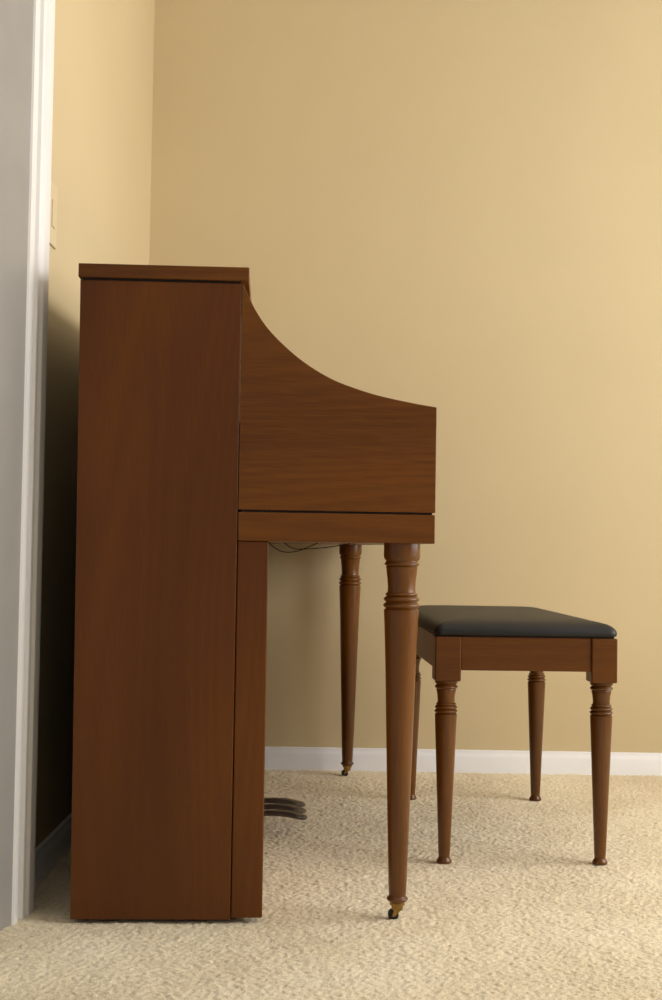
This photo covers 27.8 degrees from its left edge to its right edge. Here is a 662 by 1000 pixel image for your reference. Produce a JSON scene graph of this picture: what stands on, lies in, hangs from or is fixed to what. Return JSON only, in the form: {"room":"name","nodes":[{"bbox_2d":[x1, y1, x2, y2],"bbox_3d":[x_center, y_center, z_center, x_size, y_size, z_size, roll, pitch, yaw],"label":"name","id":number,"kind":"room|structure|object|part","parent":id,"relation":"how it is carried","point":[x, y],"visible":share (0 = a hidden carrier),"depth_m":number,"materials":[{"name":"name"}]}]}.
{"room":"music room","nodes":[
{"label":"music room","id":0,"kind":"room"},
{"bbox_2d":[35,0,154,848],"bbox_3d":[-0.573,-0.487,3.016,0.120,2.490,1.450,1,-2,0],"label":"wall","id":1,"kind":"structure","parent":0,"point":[104,49],"depth_m":2.70,"materials":[{"name":"beige paint"}]},
{"bbox_2d":[0,0,33,930],"bbox_3d":[-0.569,-0.539,2.112,0.153,2.450,0.220,1,-2,0],"label":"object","id":2,"kind":"structure","parent":1,"relation":"attached to","point":[16,16],"depth_m":2.13,"materials":[{"name":"grey paint"}]},
{"bbox_2d":[11,0,54,925],"bbox_3d":[-0.560,-0.534,2.241,0.170,2.450,0.106,1,-2,0],"label":"trim","id":3,"kind":"structure","parent":1,"relation":"attached to","point":[23,878],"depth_m":2.21,"materials":[{"name":"paint"}]},
{"bbox_2d":[34,812,71,891],"bbox_3d":[-0.525,0.684,2.987,0.013,0.070,1.396,1,-2,0],"label":"baseboard","id":4,"kind":"structure","parent":1,"relation":"attached to","point":[57,844],"depth_m":2.51,"materials":[{"name":"white paint"}]},
{"bbox_2d":[50,180,57,248],"bbox_3d":[-0.511,-0.525,2.462,0.006,0.116,0.070,1,-2,0],"label":"light switch","id":5,"kind":"object","parent":1,"relation":"attached to","point":[54,190],"visible":0.73,"depth_m":2.46,"materials":[{"name":"plastic"}]},
{"bbox_2d":[0,769,661,999],"bbox_3d":[0.878,0.670,1.235,2.830,0.008,4.920,1,-2,0],"label":"floor","id":6,"kind":"structure","parent":0,"point":[522,909],"depth_m":2.21,"materials":[{"name":"beige carpet"}]},
{"bbox_2d":[70,263,436,919],"bbox_3d":[-0.161,0.179,2.918,0.592,1.072,1.468,1,-2,-3],"label":"upright piano","id":7,"kind":"object","parent":6,"relation":"on","point":[205,443],"visible":1,"depth_m":2.19,"materials":[{"name":"brown wood"}]},
{"bbox_3d":[-0.308,-0.348,2.929,0.279,0.022,1.468,1,-2,-3],"label":"lid","id":8,"kind":"part","parent":7,"relation":"part of","materials":[{"name":"brown wood"}]},
{"bbox_3d":[-0.291,0.666,2.894,0.280,0.070,1.392,1,-2,-3],"label":"rail","id":9,"kind":"part","parent":7,"relation":"part of","materials":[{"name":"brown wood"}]},
{"bbox_3d":[-0.202,-0.160,2.928,0.023,0.342,1.392,1,-2,-3],"label":"music panel","id":10,"kind":"part","parent":7,"relation":"part of","materials":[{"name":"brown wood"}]},
{"bbox_3d":[-0.067,0.085,2.407,0.096,0.019,0.006,2,-2,-21],"label":"cord","id":11,"kind":"part","parent":7,"relation":"part of","materials":[{"name":"black rubber"}]},
{"bbox_3d":[-0.025,0.086,2.510,0.129,0.014,0.005,2,-2,-16],"label":"cord","id":12,"kind":"part","parent":7,"relation":"part of","materials":[{"name":"black rubber"}]},
{"bbox_3d":[0.048,0.417,3.614,0.061,0.593,0.061,1,-2,-3],"label":"leg","id":13,"kind":"part","parent":7,"relation":"part of","materials":[{"name":"brown wood"}]},
{"bbox_3d":[0.114,0.369,2.229,0.061,0.593,0.061,1,-2,-3],"label":"leg","id":14,"kind":"part","parent":7,"relation":"part of","materials":[{"name":"brown wood"}]},
{"bbox_2d":[410,605,617,864],"bbox_3d":[0.365,0.483,2.961,0.361,0.478,0.715,1,-2,-2],"label":"piano bench","id":15,"kind":"object","parent":6,"relation":"on","point":[452,639],"visible":0.82,"depth_m":2.62,"materials":[{"name":"brown wood"}]},
{"bbox_3d":[0.197,0.553,3.283,0.045,0.357,0.045,1,-2,-2],"label":"leg","id":16,"kind":"part","parent":15,"relation":"part of","materials":[{"name":"brown wood"}]},
{"bbox_3d":[0.224,0.529,2.623,0.045,0.357,0.045,1,-2,-2],"label":"leg","id":17,"kind":"part","parent":15,"relation":"part of","materials":[{"name":"brown wood"}]},
{"bbox_2d":[417,605,616,636],"bbox_3d":[0.368,0.262,2.969,0.361,0.034,0.715,1,-2,-2],"label":"seat cushion","id":18,"kind":"object","parent":15,"relation":"on","point":[433,620],"depth_m":2.64,"materials":[{"name":"black leather"}]},
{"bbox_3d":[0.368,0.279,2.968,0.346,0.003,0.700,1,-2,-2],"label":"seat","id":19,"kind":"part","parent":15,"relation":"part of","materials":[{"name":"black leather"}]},
{"bbox_3d":[0.504,0.558,3.295,0.045,0.357,0.045,1,-2,-2],"label":"leg","id":20,"kind":"part","parent":15,"relation":"part of","materials":[{"name":"brown wood"}]},
{"bbox_3d":[0.530,0.535,2.635,0.045,0.357,0.045,1,-2,-2],"label":"leg","id":21,"kind":"part","parent":15,"relation":"part of","materials":[{"name":"brown wood"}]},
{"bbox_2d":[149,0,661,752],"bbox_3d":[0.903,-0.435,3.796,3.070,2.490,0.120,1,-2,0],"label":"wall","id":22,"kind":"structure","parent":0,"point":[454,207],"depth_m":3.74,"materials":[{"name":"beige paint"}]},
{"bbox_2d":[265,746,661,775],"bbox_3d":[0.885,0.732,3.688,2.829,0.070,0.013,1,-2,0],"label":"baseboard","id":23,"kind":"structure","parent":22,"relation":"attached to","point":[277,758],"depth_m":3.68,"materials":[{"name":"white paint"}]}
]}

